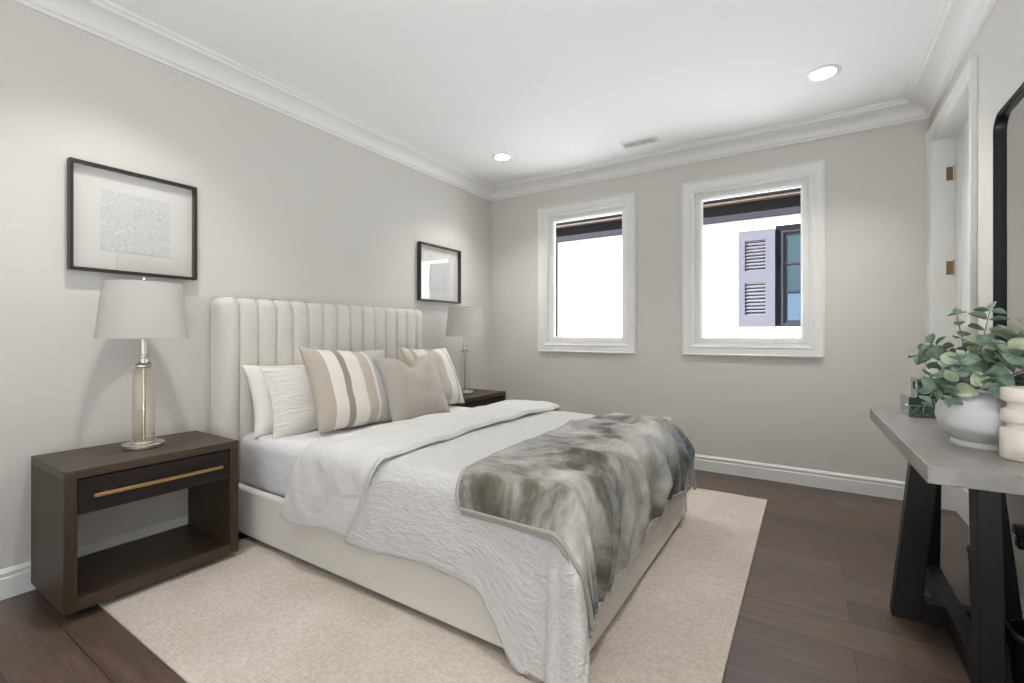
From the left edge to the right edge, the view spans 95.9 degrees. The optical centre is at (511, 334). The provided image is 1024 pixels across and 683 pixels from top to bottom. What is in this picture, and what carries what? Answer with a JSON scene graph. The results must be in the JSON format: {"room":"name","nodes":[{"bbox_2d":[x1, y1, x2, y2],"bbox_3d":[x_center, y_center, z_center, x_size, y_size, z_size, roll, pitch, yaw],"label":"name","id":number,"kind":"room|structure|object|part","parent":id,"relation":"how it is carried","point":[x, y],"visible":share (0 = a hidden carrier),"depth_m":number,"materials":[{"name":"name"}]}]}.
{"room":"bedroom","nodes":[
{"label":"bedroom","id":0,"kind":"room"},
{"bbox_2d":[0,0,490,569],"bbox_3d":[-2.414,-0.220,1.855,0.150,2.740,8.150,0,0,33],"label":"wall","id":1,"kind":"structure","parent":0,"point":[289,209],"depth_m":2.49,"materials":[{"name":"grey paint"}]},
{"bbox_2d":[0,515,187,600],"bbox_3d":[-2.384,1.086,1.747,0.018,0.128,8.000,0,0,33],"label":"baseboard","id":2,"kind":"structure","parent":1,"relation":"attached to","point":[15,580],"depth_m":2.23,"materials":[{"name":"white wood"}]},
{"bbox_2d":[67,157,196,279],"bbox_3d":[-1.946,-0.573,2.403,0.040,0.525,0.538,0,0,33],"label":"framed picture","id":3,"kind":"object","parent":1,"relation":"attached to","point":[119,221],"visible":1,"depth_m":2.38,"materials":[{"name":"black"}]},
{"bbox_2d":[101,189,169,257],"bbox_3d":[-1.957,-0.573,2.410,0.002,0.300,0.294,0,0,33],"label":"art print","id":4,"kind":"object","parent":3,"relation":"attached to","point":[133,224],"depth_m":2.40,"materials":[{"name":"grey paper"}]},
{"bbox_2d":[10,0,494,201],"bbox_3d":[-2.327,-1.531,1.710,0.153,0.118,8.000,0,0,33],"label":"trim","id":5,"kind":"structure","parent":1,"relation":"attached to","point":[106,20],"depth_m":2.75,"materials":[{"name":"white wood"}]},
{"bbox_2d":[417,241,460,303],"bbox_3d":[-0.679,-0.573,4.375,0.040,0.525,0.575,0,0,33],"label":"framed picture","id":6,"kind":"object","parent":1,"relation":"attached to","point":[438,267],"visible":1,"depth_m":4.37,"materials":[{"name":"black"}]},
{"bbox_2d":[429,257,448,290],"bbox_3d":[-0.690,-0.573,4.381,0.002,0.300,0.294,0,0,33],"label":"art print","id":7,"kind":"object","parent":6,"relation":"attached to","point":[438,266],"depth_m":4.37,"materials":[{"name":"grey paper"}]},
{"bbox_2d":[0,469,1011,682],"bbox_3d":[-0.236,1.190,0.384,5.406,0.080,8.270,0,0,33],"label":"floor","id":8,"kind":"structure","parent":0,"point":[815,608],"depth_m":1.85,"materials":[{"name":"brown wood"}]},
{"bbox_2d":[31,430,238,616],"bbox_3d":[-1.771,0.841,2.218,0.492,0.593,0.665,0,0,33],"label":"nightstand","id":9,"kind":"object","parent":8,"relation":"on","point":[65,485],"visible":1,"depth_m":2.07,"materials":[{"name":"brown wood"}]},
{"bbox_3d":[-1.951,0.847,1.963,0.464,0.533,0.042,0,0,33],"label":"panel","id":10,"kind":"part","parent":9,"relation":"part of","materials":[{"name":"brown wood"}]},
{"bbox_3d":[-1.783,0.562,2.225,0.464,0.036,0.665,0,0,33],"label":"panel","id":11,"kind":"part","parent":9,"relation":"part of","materials":[{"name":"brown wood"}]},
{"bbox_2d":[94,277,188,450],"bbox_3d":[-1.788,0.132,2.242,0.362,0.824,0.362,0,0,33],"label":"table lamp","id":12,"kind":"object","parent":9,"relation":"on","point":[142,309],"visible":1,"depth_m":2.13,"materials":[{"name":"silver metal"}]},
{"bbox_3d":[-1.788,-0.116,2.242,0.360,0.265,0.360,0,0,33],"label":"lamp shade","id":13,"kind":"part","parent":12,"relation":"part of","materials":[{"name":"grey fabric"}]},
{"bbox_3d":[-1.788,0.013,2.242,0.362,0.008,0.362,0,0,33],"label":"shade trim","id":14,"kind":"part","parent":12,"relation":"part of","materials":[{"name":"grey fabric"}]},
{"bbox_3d":[-1.788,-0.244,2.242,0.308,0.009,0.308,0,0,33],"label":"shade trim","id":15,"kind":"part","parent":12,"relation":"part of","materials":[{"name":"grey fabric"}]},
{"bbox_3d":[-1.788,0.334,2.242,0.014,0.347,0.014,0,0,33],"label":"rod","id":16,"kind":"part","parent":12,"relation":"part of","materials":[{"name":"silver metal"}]},
{"bbox_3d":[-1.600,0.657,2.107,0.019,0.142,0.575,0,0,33],"label":"drawer","id":17,"kind":"part","parent":9,"relation":"part of","materials":[{"name":"brown wood"}]},
{"bbox_2d":[78,524,229,610],"bbox_3d":[-1.783,1.088,2.225,0.464,0.050,0.581,0,0,33],"label":"shelf","id":18,"kind":"object","parent":9,"relation":"attached to","point":[103,575],"depth_m":2.18,"materials":[{"name":"brown wood"}]},
{"bbox_3d":[-1.579,0.656,2.094,0.034,0.014,0.491,0,0,33],"label":"handle","id":19,"kind":"part","parent":9,"relation":"part of","materials":[{"name":"gold metal"}]},
{"bbox_3d":[-1.614,0.847,2.487,0.464,0.533,0.042,0,0,33],"label":"panel","id":20,"kind":"part","parent":9,"relation":"part of","materials":[{"name":"brown wood"}]},
{"bbox_2d":[98,487,766,682],"bbox_3d":[-0.048,1.144,2.607,2.418,0.012,2.935,0,0,33],"label":"area rug","id":21,"kind":"object","parent":8,"relation":"on","point":[259,612],"visible":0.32,"depth_m":1.82,"materials":[{"name":"beige carpet"}]},
{"bbox_2d":[211,297,686,651],"bbox_3d":[-0.329,0.458,2.788,2.290,1.360,1.706,0,0,33],"label":"bed","id":22,"kind":"object","parent":21,"relation":"on","point":[244,331],"visible":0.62,"depth_m":2.66,"materials":[{"name":"beige fabric"}]},
{"bbox_3d":[-1.251,0.458,3.359,0.120,1.360,1.670,0,0,33],"label":"headboard","id":23,"kind":"part","parent":22,"relation":"part of","materials":[{"name":"beige fabric"}]},
{"bbox_2d":[241,405,469,497],"bbox_3d":[-0.310,0.731,2.779,2.080,0.311,1.550,0,0,33],"label":"mattress","id":24,"kind":"object","parent":22,"relation":"on","point":[267,465],"visible":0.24,"depth_m":2.54,"materials":[{"name":"white fabric"}]},
{"bbox_2d":[241,365,304,437],"bbox_3d":[-1.325,0.380,2.920,0.228,0.411,0.686,0,0,30],"label":"bed pillow","id":25,"kind":"object","parent":24,"relation":"on","point":[262,405],"visible":0.32,"depth_m":2.67,"materials":[{"name":"white fabric"}]},
{"bbox_2d":[259,366,317,440],"bbox_3d":[-1.191,0.382,2.864,0.194,0.412,0.680,0,0,33],"label":"pillow sham","id":26,"kind":"object","parent":24,"relation":"on","point":[294,412],"visible":0.41,"depth_m":2.66,"materials":[{"name":"white fabric"}]},
{"bbox_2d":[299,347,391,433],"bbox_3d":[-0.999,0.327,2.931,0.319,0.510,0.656,0,0,36],"label":"throw pillow","id":27,"kind":"object","parent":24,"relation":"on","point":[348,389],"visible":0.87,"depth_m":2.76,"materials":[{"name":"fabric"}]},
{"bbox_2d":[373,353,449,421],"bbox_3d":[-0.677,0.359,3.199,0.261,0.449,0.550,0,0,38],"label":"throw pillow","id":28,"kind":"object","parent":24,"relation":"on","point":[416,391],"visible":0.85,"depth_m":3.08,"materials":[{"name":"beige fabric"}]},
{"bbox_2d":[400,348,464,403],"bbox_3d":[-0.610,0.331,3.614,0.289,0.470,0.561,0,0,29],"label":"throw pillow","id":29,"kind":"object","parent":24,"relation":"on","point":[445,368],"visible":0.59,"depth_m":3.60,"materials":[{"name":"fabric"}]},
{"bbox_2d":[279,400,691,682],"bbox_3d":[0.032,0.803,2.565,1.720,0.664,1.867,0,0,33],"label":"quilt","id":30,"kind":"object","parent":24,"relation":"on","point":[389,489],"visible":0.72,"depth_m":1.86,"materials":[{"name":"grey fabric"}]},
{"bbox_2d":[455,412,695,638],"bbox_3d":[0.454,0.705,2.254,0.627,0.493,1.705,0,0,33],"label":"throw blanket","id":31,"kind":"object","parent":30,"relation":"on","point":[594,488],"visible":1,"depth_m":1.74,"materials":[{"name":"fur"}]},
{"bbox_3d":[-0.717,0.980,2.091,2.190,0.260,0.045,0,0,33],"label":"rail","id":32,"kind":"part","parent":22,"relation":"part of","materials":[{"name":"beige fabric"}]},
{"bbox_3d":[0.623,0.980,2.196,0.050,0.260,1.580,0,0,33],"label":"foot rail","id":33,"kind":"part","parent":22,"relation":"part of","materials":[{"name":"beige fabric"}]},
{"bbox_3d":[0.163,0.980,3.459,2.190,0.260,0.045,0,0,33],"label":"rail","id":34,"kind":"part","parent":22,"relation":"part of","materials":[{"name":"beige fabric"}]},
{"bbox_2d":[448,388,505,407],"bbox_3d":[-0.428,0.841,4.291,0.509,0.593,0.665,0,0,33],"label":"nightstand","id":35,"kind":"object","parent":8,"relation":"on","point":[481,397],"visible":0.21,"depth_m":4.20,"materials":[{"name":"brown wood"}]},
{"bbox_3d":[-0.608,0.847,4.036,0.481,0.533,0.042,0,0,33],"label":"panel","id":36,"kind":"part","parent":35,"relation":"part of","materials":[{"name":"brown wood"}]},
{"bbox_2d":[445,305,484,394],"bbox_3d":[-0.433,0.132,4.271,0.362,0.824,0.362,0,0,33],"label":"table lamp","id":37,"kind":"object","parent":35,"relation":"on","point":[465,322],"visible":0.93,"depth_m":4.14,"materials":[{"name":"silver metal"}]},
{"bbox_3d":[-0.433,0.334,4.271,0.014,0.347,0.014,0,0,33],"label":"rod","id":38,"kind":"part","parent":37,"relation":"part of","materials":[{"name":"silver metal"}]},
{"bbox_3d":[-0.433,-0.244,4.271,0.308,0.009,0.308,0,0,33],"label":"shade trim","id":39,"kind":"part","parent":37,"relation":"part of","materials":[{"name":"grey fabric"}]},
{"bbox_3d":[-0.433,0.013,4.271,0.362,0.008,0.362,0,0,33],"label":"shade trim","id":40,"kind":"part","parent":37,"relation":"part of","materials":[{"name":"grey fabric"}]},
{"bbox_3d":[-0.433,-0.116,4.271,0.360,0.265,0.360,0,0,33],"label":"lamp shade","id":41,"kind":"part","parent":37,"relation":"part of","materials":[{"name":"grey fabric"}]},
{"bbox_3d":[-0.440,0.562,4.298,0.481,0.036,0.665,0,0,33],"label":"panel","id":42,"kind":"part","parent":35,"relation":"part of","materials":[{"name":"brown wood"}]},
{"bbox_3d":[-0.250,0.657,4.176,0.019,0.142,0.575,0,0,33],"label":"drawer","id":43,"kind":"part","parent":35,"relation":"part of","materials":[{"name":"brown wood"}]},
{"bbox_2d":[870,408,1023,682],"bbox_3d":[1.730,0.770,1.819,0.398,0.760,1.260,0,0,33],"label":"console table","id":44,"kind":"object","parent":8,"relation":"on","point":[977,632],"visible":0.85,"depth_m":1.61,"materials":[{"name":"wood"}]},
{"bbox_3d":[1.640,0.798,1.880,0.155,0.705,0.066,0,0,33],"label":"leg","id":45,"kind":"part","parent":44,"relation":"part of","materials":[{"name":"black wood"}]},
{"bbox_2d":[900,394,938,417],"bbox_3d":[2.025,0.343,2.199,0.245,0.094,0.135,0,0,27],"label":"box","id":46,"kind":"object","parent":44,"relation":"on","point":[911,405],"visible":0.44,"depth_m":2.18,"materials":[{"name":"clear glass"}]},
{"bbox_3d":[2.025,0.315,2.199,0.245,0.038,0.135,0,0,27],"label":"lid","id":47,"kind":"part","parent":46,"relation":"part of","materials":[{"name":"clear glass"}]},
{"bbox_2d":[911,377,937,397],"bbox_3d":[2.042,0.253,2.200,0.203,0.086,0.105,0,0,27],"label":"box","id":48,"kind":"object","parent":46,"relation":"on","point":[916,383],"visible":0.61,"depth_m":2.21,"materials":[{"name":"clear glass"}]},
{"bbox_3d":[2.043,0.227,2.200,0.200,0.034,0.105,0,0,27],"label":"lid","id":49,"kind":"part","parent":48,"relation":"part of","materials":[{"name":"clear glass"}]},
{"bbox_3d":[1.957,0.798,2.160,0.060,0.705,0.134,0,0,33],"label":"leg","id":50,"kind":"part","parent":44,"relation":"part of","materials":[{"name":"black wood"}]},
{"bbox_2d":[935,387,1006,450],"bbox_3d":[1.648,0.287,1.621,0.242,0.205,0.242,0,0,33],"label":"round vase","id":51,"kind":"object","parent":44,"relation":"on","point":[976,423],"visible":0.48,"depth_m":1.56,"materials":[{"name":"grey ceramic"}]},
{"bbox_2d":[906,301,1023,411],"bbox_3d":[1.634,0.082,1.628,0.339,0.408,0.364,0,0,33],"label":"potted plant","id":52,"kind":"object","parent":51,"relation":"in","point":[989,360],"visible":0.94,"depth_m":1.60,"materials":[{"name":"green plant"}]},
{"bbox_3d":[1.516,0.798,1.475,0.060,0.705,0.134,0,0,33],"label":"leg","id":53,"kind":"part","parent":44,"relation":"part of","materials":[{"name":"black wood"}]},
{"bbox_2d":[999,386,1023,462],"bbox_3d":[1.607,0.277,1.434,0.130,0.226,0.130,0,0,33],"label":"ribbed vase","id":54,"kind":"object","parent":44,"relation":"on","point":[1011,435],"visible":1,"depth_m":1.43,"materials":[{"name":"beige ceramic"}]},
{"bbox_3d":[1.833,0.798,1.755,0.155,0.705,0.066,0,0,33],"label":"leg","id":55,"kind":"part","parent":44,"relation":"part of","materials":[{"name":"black wood"}]},
{"bbox_2d":[966,545,970,604],"bbox_3d":[1.977,1.026,1.931,0.111,0.249,0.111,0,0,33],"label":"waste bin","id":56,"kind":"object","parent":8,"relation":"on","point":[968,546],"visible":0.11,"depth_m":1.95,"materials":[{"name":"black"}]},
{"bbox_2d":[1005,618,1023,682],"bbox_3d":[1.605,1.026,1.381,0.179,0.249,0.179,0,0,33],"label":"waste bin","id":57,"kind":"object","parent":8,"relation":"on","point":[1014,628],"visible":0.99,"depth_m":1.41,"materials":[{"name":"black plastic"}]},
{"bbox_2d":[108,0,944,184],"bbox_3d":[-0.846,-1.650,0.776,3.956,0.120,8.270,0,0,33],"label":"ceiling","id":58,"kind":"structure","parent":0,"point":[552,86],"depth_m":2.68,"materials":[{"name":"white paint"}]},
{"bbox_2d":[492,153,512,160],"bbox_3d":[-0.086,-1.631,4.127,0.190,0.095,0.190,0,0,33],"label":"recessed light","id":59,"kind":"object","parent":58,"relation":"in","point":[498,156],"visible":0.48,"depth_m":4.16,"materials":[{"name":"white plastic"}]},
{"bbox_2d":[620,136,659,148],"bbox_3d":[1.058,-1.614,3.817,0.300,0.062,0.125,0,0,33],"label":"ceiling vent","id":60,"kind":"object","parent":58,"relation":"in","point":[626,145],"visible":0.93,"depth_m":3.81,"materials":[{"name":"white metal"}]},
{"bbox_2d":[804,64,841,81],"bbox_3d":[1.890,-1.631,2.809,0.190,0.095,0.190,0,0,33],"label":"recessed light","id":61,"kind":"object","parent":58,"relation":"in","point":[825,72],"visible":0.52,"depth_m":2.83,"materials":[{"name":"white plastic"}]},
{"bbox_2d":[491,118,930,481],"bbox_3d":[1.413,-0.220,4.150,3.806,2.740,0.150,0,0,33],"label":"wall","id":62,"kind":"structure","parent":0,"point":[807,413],"depth_m":3.67,"materials":[{"name":"grey paint"}]},
{"bbox_2d":[538,192,635,353],"bbox_3d":[0.739,-0.566,4.559,1.022,1.482,0.170,0,0,33],"label":"window","id":63,"kind":"structure","parent":62,"relation":"in","point":[624,204],"depth_m":4.52,"materials":[{"name":"white wood"}]},
{"bbox_3d":[0.743,-0.566,4.566,0.808,1.268,0.045,0,0,33],"label":"sash","id":64,"kind":"part","parent":63,"relation":"part of","materials":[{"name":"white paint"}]},
{"bbox_2d":[492,98,928,201],"bbox_3d":[1.268,-1.531,4.063,3.656,0.118,0.153,0,0,33],"label":"trim","id":65,"kind":"structure","parent":62,"relation":"attached to","point":[897,111],"depth_m":3.74,"materials":[{"name":"white wood"}]},
{"bbox_2d":[682,159,824,357],"bbox_3d":[1.943,-0.566,3.786,1.024,1.482,0.170,0,0,33],"label":"window","id":66,"kind":"structure","parent":62,"relation":"in","point":[810,176],"depth_m":3.68,"materials":[{"name":"white wood"}]},
{"bbox_3d":[1.947,-0.566,3.792,0.810,1.268,0.045,0,0,33],"label":"sash","id":67,"kind":"part","parent":66,"relation":"part of","materials":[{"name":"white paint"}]},
{"bbox_3d":[2.029,0.070,3.692,0.100,0.020,0.034,0,0,33],"label":"crank handle","id":68,"kind":"part","parent":66,"relation":"part of","materials":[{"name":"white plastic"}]},
{"bbox_2d":[694,454,904,499],"bbox_3d":[1.304,1.086,4.120,3.656,0.128,0.018,0,0,33],"label":"baseboard","id":69,"kind":"structure","parent":62,"relation":"attached to","point":[878,487],"depth_m":3.52,"materials":[{"name":"white wood"}]},
{"bbox_2d":[931,0,1023,598],"bbox_3d":[0.732,-0.220,-0.257,0.115,2.740,8.000,0,0,33],"label":"wall","id":70,"kind":"structure","parent":0,"point":[998,47],"depth_m":2.10,"materials":[{"name":"grey paint"}]},
{"bbox_2d":[905,0,996,117],"bbox_3d":[0.619,-1.531,-0.184,0.153,0.118,8.000,0,0,33],"label":"trim","id":71,"kind":"structure","parent":70,"relation":"attached to","point":[958,24],"depth_m":2.48,"materials":[{"name":"white wood"}]},
{"bbox_2d":[926,57,976,544],"bbox_3d":[2.615,-0.110,2.676,0.164,2.520,1.026,0,0,33],"label":"door","id":72,"kind":"structure","parent":70,"relation":"in","point":[951,139],"depth_m":2.98,"materials":[{"name":"white wood"}]},
{"bbox_3d":[2.652,-0.553,2.652,0.015,1.167,0.600,0,0,33],"label":"panel moulding","id":73,"kind":"part","parent":72,"relation":"part of","materials":[{"name":"white paint"}]},
{"bbox_3d":[2.652,0.560,2.652,0.015,0.780,0.600,0,0,33],"label":"panel moulding","id":74,"kind":"part","parent":72,"relation":"part of","materials":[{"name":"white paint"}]},
{"bbox_2d":[993,82,1023,385],"bbox_3d":[1.859,-0.323,1.631,0.030,1.225,0.835,0,0,33],"label":"wall mirror","id":75,"kind":"object","parent":70,"relation":"attached to","point":[1008,128],"visible":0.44,"depth_m":1.88,"materials":[{"name":"black metal"}]},
{"bbox_2d":[1019,594,1023,618],"bbox_3d":[1.232,1.086,0.644,0.018,0.128,3.855,0,0,33],"label":"baseboard","id":76,"kind":"structure","parent":70,"relation":"attached to","point":[1021,598],"depth_m":1.76,"materials":[{"name":"white wood"}]},
{"bbox_3d":[1.931,0.720,1.707,0.009,0.114,0.070,0,0,33],"label":"wall outlet","id":77,"kind":"object","parent":70,"relation":"attached to","visible":0},
{"bbox_2d":[1012,524,1023,549],"bbox_3d":[1.914,0.756,1.743,0.040,0.084,0.098,0,0,33],"label":"plug adapter","id":78,"kind":"object","parent":77,"relation":"attached to","point":[1017,529],"visible":1,"depth_m":1.71,"materials":[{"name":"black plastic"}]},
{"label":"outside","id":79,"kind":"structure","parent":0,"visible":0},
{"bbox_3d":[1.465,1.600,5.900,14.000,0.100,2.850,0,0,33],"label":"ground","id":80,"kind":"structure","parent":79,"visible":0},
{"bbox_2d":[556,187,800,337],"bbox_3d":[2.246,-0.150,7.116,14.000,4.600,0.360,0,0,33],"label":"house","id":81,"kind":"structure","parent":80,"relation":"on","point":[752,243],"depth_m":6.57,"materials":[{"name":"white paint"}]},
{"bbox_2d":[738,228,774,326],"bbox_3d":[3.356,-0.773,6.343,0.449,1.323,0.050,0,0,33],"label":"shutter","id":82,"kind":"object","parent":81,"relation":"hanging from","point":[756,246],"depth_m":6.34,"materials":[{"name":"grey"}]},
{"bbox_3d":[4.061,-0.758,5.903,1.075,1.263,0.032,0,0,33],"label":"sash","id":83,"kind":"part","parent":81,"relation":"part of","materials":[{"name":"black"}]},
{"bbox_3d":[4.061,-0.978,5.917,1.030,0.805,0.006,0,0,33],"label":"pane","id":84,"kind":"part","parent":81,"relation":"part of","materials":[{"name":"teal glass"}]},
{"bbox_3d":[4.061,-0.375,5.917,1.030,0.400,0.006,0,0,33],"label":"pane","id":85,"kind":"part","parent":81,"relation":"part of","materials":[{"name":"blue glass"}]}
]}

